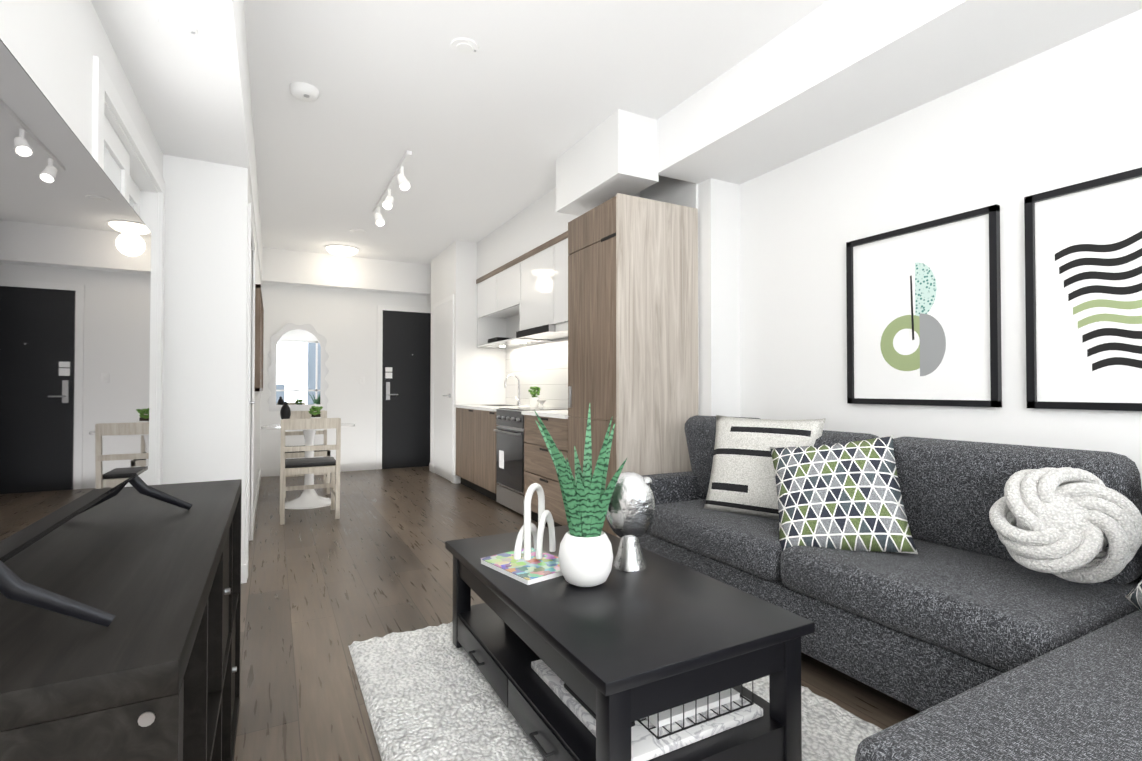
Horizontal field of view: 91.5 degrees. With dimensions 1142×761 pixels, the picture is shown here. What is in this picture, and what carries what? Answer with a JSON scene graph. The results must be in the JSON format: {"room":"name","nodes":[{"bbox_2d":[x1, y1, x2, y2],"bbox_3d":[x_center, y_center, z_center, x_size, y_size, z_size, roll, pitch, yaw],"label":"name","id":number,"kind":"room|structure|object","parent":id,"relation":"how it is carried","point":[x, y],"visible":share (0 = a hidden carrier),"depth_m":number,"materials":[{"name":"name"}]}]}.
{"room":"living room","nodes":[
{"label":"living room","id":0,"kind":"room"},
{"bbox_2d":[0,0,162,177],"bbox_3d":[-0.918,-0.298,0.449,0.150,2.780,5.610,0,-1,-28],"label":"wall","id":1,"kind":"structure","parent":0,"point":[54,46],"depth_m":1.60,"materials":[{"name":"white paint"}]},
{"bbox_2d":[92,55,164,486],"bbox_3d":[-1.920,0.033,2.324,0.175,2.170,1.270,0,-1,-28],"label":"wall","id":2,"kind":"structure","parent":1,"relation":"attached to","point":[121,156],"depth_m":2.71,"materials":[{"name":"white paint"}]},
{"bbox_2d":[162,154,260,564],"bbox_3d":[-3.805,-0.241,4.541,2.160,2.780,4.350,0,-1,-28],"label":"wall","id":3,"kind":"structure","parent":0,"point":[205,325],"depth_m":3.05,"materials":[{"name":"white paint"}]},
{"bbox_2d":[241,562,246,583],"bbox_3d":[-1.993,1.078,3.024,0.402,0.100,0.022,0,-1,-28],"label":"baseboard","id":4,"kind":"structure","parent":3,"relation":"attached to","point":[243,567],"depth_m":3.10,"materials":[{"name":"white"}]},
{"bbox_2d":[245,203,255,578],"bbox_3d":[-2.093,0.061,3.609,0.094,2.150,0.980,0,-1,-28],"label":"door frame","id":5,"kind":"structure","parent":3,"relation":"attached to","point":[251,234],"depth_m":3.20,"materials":[{"name":"white wood"}]},
{"bbox_2d":[253,469,261,532],"bbox_3d":[-3.057,1.112,5.426,0.012,0.100,3.160,0,-1,-28],"label":"baseboard","id":6,"kind":"structure","parent":3,"relation":"attached to","point":[260,473],"depth_m":5.05,"materials":[{"name":"white"}]},
{"bbox_2d":[254,284,263,390],"bbox_3d":[-2.929,-0.336,5.238,0.039,0.870,1.650,0,-1,-28],"label":"framed picture","id":7,"kind":"object","parent":3,"relation":"attached to","point":[259,323],"visible":0.88,"depth_m":4.51,"materials":[{"name":"brown wood"}]},
{"bbox_2d":[260,283,430,468],"bbox_3d":[-2.486,-0.197,7.628,3.600,2.780,0.150,0,-1,-28],"label":"wall","id":8,"kind":"structure","parent":0,"point":[343,322],"depth_m":7.26,"materials":[{"name":"white paint"}]},
{"bbox_2d":[267,323,328,410],"bbox_3d":[-3.432,-0.169,7.022,0.694,1.107,0.001,0,-1,-28],"label":"mirror","id":9,"kind":"object","parent":8,"relation":"attached to","point":[298,356],"visible":1,"depth_m":7.02,"materials":[{"name":"white mirror"}]},
{"bbox_2d":[262,462,374,476],"bbox_3d":[-3.201,1.136,7.134,1.310,0.100,0.012,0,-1,-28],"label":"baseboard","id":10,"kind":"structure","parent":8,"relation":"attached to","point":[267,472],"depth_m":7.28,"materials":[{"name":"white wood"}]},
{"bbox_2d":[376,305,430,469],"bbox_3d":[-2.144,0.089,7.686,1.020,2.210,0.074,0,-1,-28],"label":"door","id":11,"kind":"structure","parent":8,"relation":"attached to","point":[403,385],"depth_m":7.63,"materials":[{"name":"black wood"}]},
{"bbox_2d":[234,466,919,760],"bbox_3d":[-0.967,1.170,2.438,5.800,0.100,11.000,0,-1,-28],"label":"floor","id":12,"kind":"structure","parent":0,"point":[322,589],"depth_m":2.86,"materials":[{"name":"brown wood"}]},
{"bbox_2d":[0,479,241,760],"bbox_3d":[-0.972,0.717,1.193,0.390,0.770,1.462,0,-1,-28],"label":"console","id":13,"kind":"object","parent":12,"relation":"on","point":[151,672],"visible":0.9,"depth_m":0.83,"materials":[{"name":"black wood"}]},
{"bbox_2d":[0,39,191,626],"bbox_3d":[-0.885,-0.043,0.996,0.258,0.745,1.150,0,-1,-28],"label":"tv","id":14,"kind":"object","parent":13,"relation":"on","point":[75,261],"visible":0.98,"depth_m":0.87,"materials":[{"name":"black"}]},
{"bbox_2d":[285,410,330,497],"bbox_3d":[-2.783,0.747,5.839,0.440,0.843,0.479,0,-1,-28],"label":"dining chair","id":15,"kind":"object","parent":12,"relation":"on","point":[303,415],"visible":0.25,"depth_m":5.94,"materials":[{"name":"beige wood"}]},
{"bbox_2d":[261,423,354,508],"bbox_3d":[-2.467,0.789,5.248,0.800,0.740,0.800,0,-1,-28],"label":"dining table","id":16,"kind":"object","parent":12,"relation":"on","point":[309,498],"visible":0.56,"depth_m":5.18,"materials":[{"name":"white"}]},
{"bbox_2d":[280,401,290,418],"bbox_3d":[-2.709,0.309,5.284,0.090,0.220,0.100,0,-1,-28],"label":"vase","id":17,"kind":"object","parent":16,"relation":"on","point":[285,411],"visible":0.83,"depth_m":5.25,"materials":[{"name":"black ceramic"}]},
{"bbox_2d":[308,406,322,417],"bbox_3d":[-2.455,0.331,5.348,0.121,0.177,0.131,0,-1,-28],"label":"potted plant","id":18,"kind":"object","parent":16,"relation":"on","point":[312,409],"visible":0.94,"depth_m":5.32,"materials":[{"name":"green plant"}]},
{"bbox_2d":[279,418,340,524],"bbox_3d":[-2.206,0.731,4.697,0.440,0.843,0.479,0,-1,-28],"label":"dining chair","id":19,"kind":"object","parent":12,"relation":"on","point":[296,466],"visible":1,"depth_m":4.55,"materials":[{"name":"beige wood"}]},
{"bbox_2d":[456,409,469,487],"bbox_3d":[-0.891,0.738,6.197,0.614,0.870,0.645,0,-1,-28],"label":"base cabinet","id":20,"kind":"object","parent":12,"relation":"on","point":[462,415],"depth_m":6.10,"materials":[{"name":"brown wood"}]},
{"bbox_2d":[470,409,493,499],"bbox_3d":[-0.586,0.730,5.629,0.614,0.870,0.645,0,-1,-28],"label":"base cabinet","id":21,"kind":"object","parent":12,"relation":"on","point":[481,422],"depth_m":5.54,"materials":[{"name":"brown wood"}]},
{"bbox_2d":[454,405,565,420],"bbox_3d":[-0.406,0.272,5.278,0.634,0.035,2.735,0,-1,-28],"label":"countertop","id":22,"kind":"structure","parent":21,"relation":"on","point":[489,408],"depth_m":4.66,"materials":[{"name":"white stone"}]},
{"bbox_2d":[494,405,565,513],"bbox_3d":[-0.298,0.709,5.037,0.566,0.895,0.640,0,-1,-28],"label":"oven","id":23,"kind":"object","parent":12,"relation":"on","point":[508,419],"depth_m":4.94,"materials":[{"name":"grey metal"}]},
{"bbox_2d":[522,417,565,526],"bbox_3d":[0.065,0.713,4.412,0.614,0.870,0.775,0,-1,-28],"label":"base cabinet","id":24,"kind":"object","parent":12,"relation":"on","point":[538,466],"depth_m":4.28,"materials":[{"name":"brown wood"}]},
{"bbox_2d":[348,622,882,760],"bbox_3d":[0.250,1.090,1.615,1.408,0.028,2.398,0,-1,-28],"label":"rug","id":25,"kind":"object","parent":12,"relation":"on","point":[429,693],"visible":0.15,"depth_m":1.83,"materials":[{"name":"white carpet"}]},
{"bbox_2d":[445,525,814,760],"bbox_3d":[0.070,0.871,1.914,0.670,0.417,1.270,0,-1,-28],"label":"coffee table","id":26,"kind":"object","parent":25,"relation":"on","point":[660,658],"visible":0.98,"depth_m":1.51,"materials":[{"name":"black paint"}]},
{"bbox_2d":[480,547,562,584],"bbox_3d":[-0.148,0.653,1.976,0.224,0.019,0.294,1,-1,-40],"label":"magazine","id":27,"kind":"object","parent":26,"relation":"on","point":[533,570],"visible":0.71,"depth_m":1.93,"materials":[{"name":"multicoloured paper"}]},
{"bbox_2d":[514,483,555,559],"bbox_3d":[-0.121,0.502,2.038,0.089,0.262,0.206,0,-1,27],"label":"figurine","id":28,"kind":"object","parent":27,"relation":"on","point":[528,527],"visible":1,"depth_m":1.98,"materials":[{"name":"white ceramic"}]},
{"bbox_2d":[534,404,626,586],"bbox_3d":[0.005,0.368,1.822,0.353,0.585,0.269,0,-1,-28],"label":"snake plant","id":29,"kind":"object","parent":26,"relation":"on","point":[585,556],"visible":1,"depth_m":1.78,"materials":[{"name":"green plant"}]},
{"bbox_2d":[606,472,654,571],"bbox_3d":[0.209,0.494,1.988,0.160,0.337,0.124,0,-1,-28],"label":"sculpture","id":30,"kind":"object","parent":26,"relation":"on","point":[630,513],"visible":0.92,"depth_m":1.96,"materials":[{"name":"silver metal"}]},
{"bbox_2d":[566,193,697,537],"bbox_3d":[0.404,0.009,3.784,0.619,2.260,0.660,0,-1,-28],"label":"tall cabinet","id":31,"kind":"object","parent":12,"relation":"on","point":[608,289],"depth_m":3.52,"materials":[{"name":"brown wood"}]},
{"bbox_2d":[639,415,1141,760],"bbox_3d":[1.075,0.628,1.809,1.800,0.966,2.970,0,-1,-28],"label":"sofa","id":32,"kind":"object","parent":12,"relation":"on","point":[974,601],"visible":0.98,"depth_m":1.80,"materials":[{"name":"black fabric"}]},
{"bbox_2d":[770,435,917,553],"bbox_3d":[1.070,0.462,2.245,0.481,0.481,0.160,-10,-36,26],"label":"pillow","id":33,"kind":"object","parent":32,"relation":"on","point":[838,498],"depth_m":2.18,"materials":[{"name":"multicoloured fabric"}]},
{"bbox_2d":[989,467,1141,582],"bbox_3d":[1.506,0.438,1.712,0.285,0.339,0.343,0,-1,-28],"label":"pillow","id":34,"kind":"object","parent":32,"relation":"on","point":[1074,524],"depth_m":1.65,"materials":[{"name":"fabric"}]},
{"bbox_2d":[1125,580,1141,610],"bbox_3d":[1.485,0.447,1.174,0.160,0.502,0.502,18,24,9],"label":"pillow","id":35,"kind":"object","parent":32,"relation":"on","point":[1134,596],"depth_m":1.44,"materials":[{"name":"grey fabric"}]},
{"bbox_2d":[91,0,1141,295],"bbox_3d":[-1.108,-1.481,2.740,5.800,0.550,10.400,0,-1,-28],"label":"ceiling","id":36,"kind":"structure","parent":0,"point":[513,108],"depth_m":2.88,"materials":[{"name":"white paint"}]},
{"bbox_2d":[159,16,197,37],"bbox_3d":[-1.349,-1.212,1.915,0.110,0.012,0.110,0,-1,-28],"label":"disc","id":37,"kind":"object","parent":36,"relation":"attached to","point":[179,27],"visible":1,"depth_m":1.90,"materials":[{"name":"white plastic"}]},
{"bbox_2d":[290,82,318,101],"bbox_3d":[-1.509,-1.626,3.152,0.150,0.049,0.150,0,-1,-28],"label":"smoke detector","id":38,"kind":"object","parent":36,"relation":"attached to","point":[304,91],"visible":1,"depth_m":3.12,"materials":[{"name":"white plastic"}]},
{"bbox_2d":[325,245,358,256],"bbox_3d":[-2.776,-1.547,6.749,0.380,0.105,0.380,0,-1,-28],"label":"ceiling light","id":39,"kind":"object","parent":36,"relation":"attached to","point":[342,250],"visible":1,"depth_m":6.65,"materials":[{"name":"white glass"}]},
{"bbox_2d":[350,229,366,233],"bbox_3d":[-2.290,-1.604,5.989,0.170,0.012,0.170,0,-1,-28],"label":"disc","id":40,"kind":"object","parent":36,"relation":"attached to","point":[360,231],"visible":0.96,"depth_m":5.97,"materials":[{"name":"white plastic"}]},
{"bbox_2d":[373,150,411,226],"bbox_3d":[-1.520,-1.524,4.647,0.117,0.211,1.550,0,-1,-28],"label":"rail","id":41,"kind":"object","parent":36,"relation":"attached to","point":[386,200],"visible":1,"depth_m":4.58,"materials":[{"name":"white metal"}]},
{"bbox_2d":[450,37,478,55],"bbox_3d":[-0.527,-1.650,2.759,0.140,0.012,0.140,0,-1,-28],"label":"disc","id":42,"kind":"object","parent":36,"relation":"attached to","point":[462,46],"visible":1,"depth_m":2.75,"materials":[{"name":"white plastic"}]},
{"bbox_2d":[430,9,1141,486],"bbox_3d":[0.845,-0.252,3.768,1.370,2.780,9.800,0,-1,-28],"label":"wall","id":43,"kind":"structure","parent":0,"point":[772,317],"depth_m":2.85,"materials":[{"name":"white paint"}]},
{"bbox_2d":[432,294,453,482],"bbox_3d":[-1.592,0.096,6.803,0.069,2.170,0.920,0,-1,-28],"label":"door","id":44,"kind":"structure","parent":43,"relation":"attached to","point":[443,397],"depth_m":6.77,"materials":[{"name":"white wood"}]},
{"bbox_2d":[476,270,517,320],"bbox_3d":[-0.782,-0.961,6.282,0.364,0.430,0.640,0,-1,-28],"label":"upper cabinet","id":45,"kind":"object","parent":43,"relation":"attached to","point":[485,284],"depth_m":6.25,"materials":[{"name":"white laminate"}]},
{"bbox_2d":[494,258,517,312],"bbox_3d":[-0.478,-0.969,5.716,0.364,0.430,0.645,0,-1,-28],"label":"upper cabinet","id":46,"kind":"object","parent":43,"relation":"attached to","point":[506,276],"depth_m":5.68,"materials":[{"name":"white laminate"}]},
{"bbox_2d":[518,241,565,332],"bbox_3d":[-0.153,-0.833,5.106,0.364,0.720,0.723,0,-1,-28],"label":"upper cabinet","id":47,"kind":"object","parent":43,"relation":"attached to","point":[534,265],"depth_m":5.02,"materials":[{"name":"white laminate"}]},
{"bbox_2d":[550,232,565,324],"bbox_3d":[0.188,-0.842,4.469,0.364,0.720,0.722,0,-1,-28],"label":"upper cabinet","id":48,"kind":"object","parent":43,"relation":"attached to","point":[557,244],"depth_m":4.63,"materials":[{"name":"white"}]},
{"bbox_2d":[477,109,658,407],"bbox_3d":[-0.236,-0.684,5.010,0.630,1.880,3.400,0,-1,-28],"label":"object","id":49,"kind":"structure","parent":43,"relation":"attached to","point":[612,155],"depth_m":4.11,"materials":[{"name":"white paint"}]},
{"bbox_2d":[846,204,1001,406],"bbox_3d":[1.649,-0.312,2.668,0.030,0.860,0.700,0,-1,-28],"label":"print","id":50,"kind":"object","parent":43,"relation":"attached to","point":[923,313],"visible":0.94,"depth_m":2.62,"materials":[{"name":"white paper"}]},
{"bbox_2d":[1024,167,1141,410],"bbox_3d":[2.027,-0.322,1.963,0.030,0.860,0.700,0,-1,-28],"label":"print","id":51,"kind":"object","parent":43,"relation":"attached to","point":[1083,273],"visible":1,"depth_m":2.11,"materials":[{"name":"white paper"}]}
]}

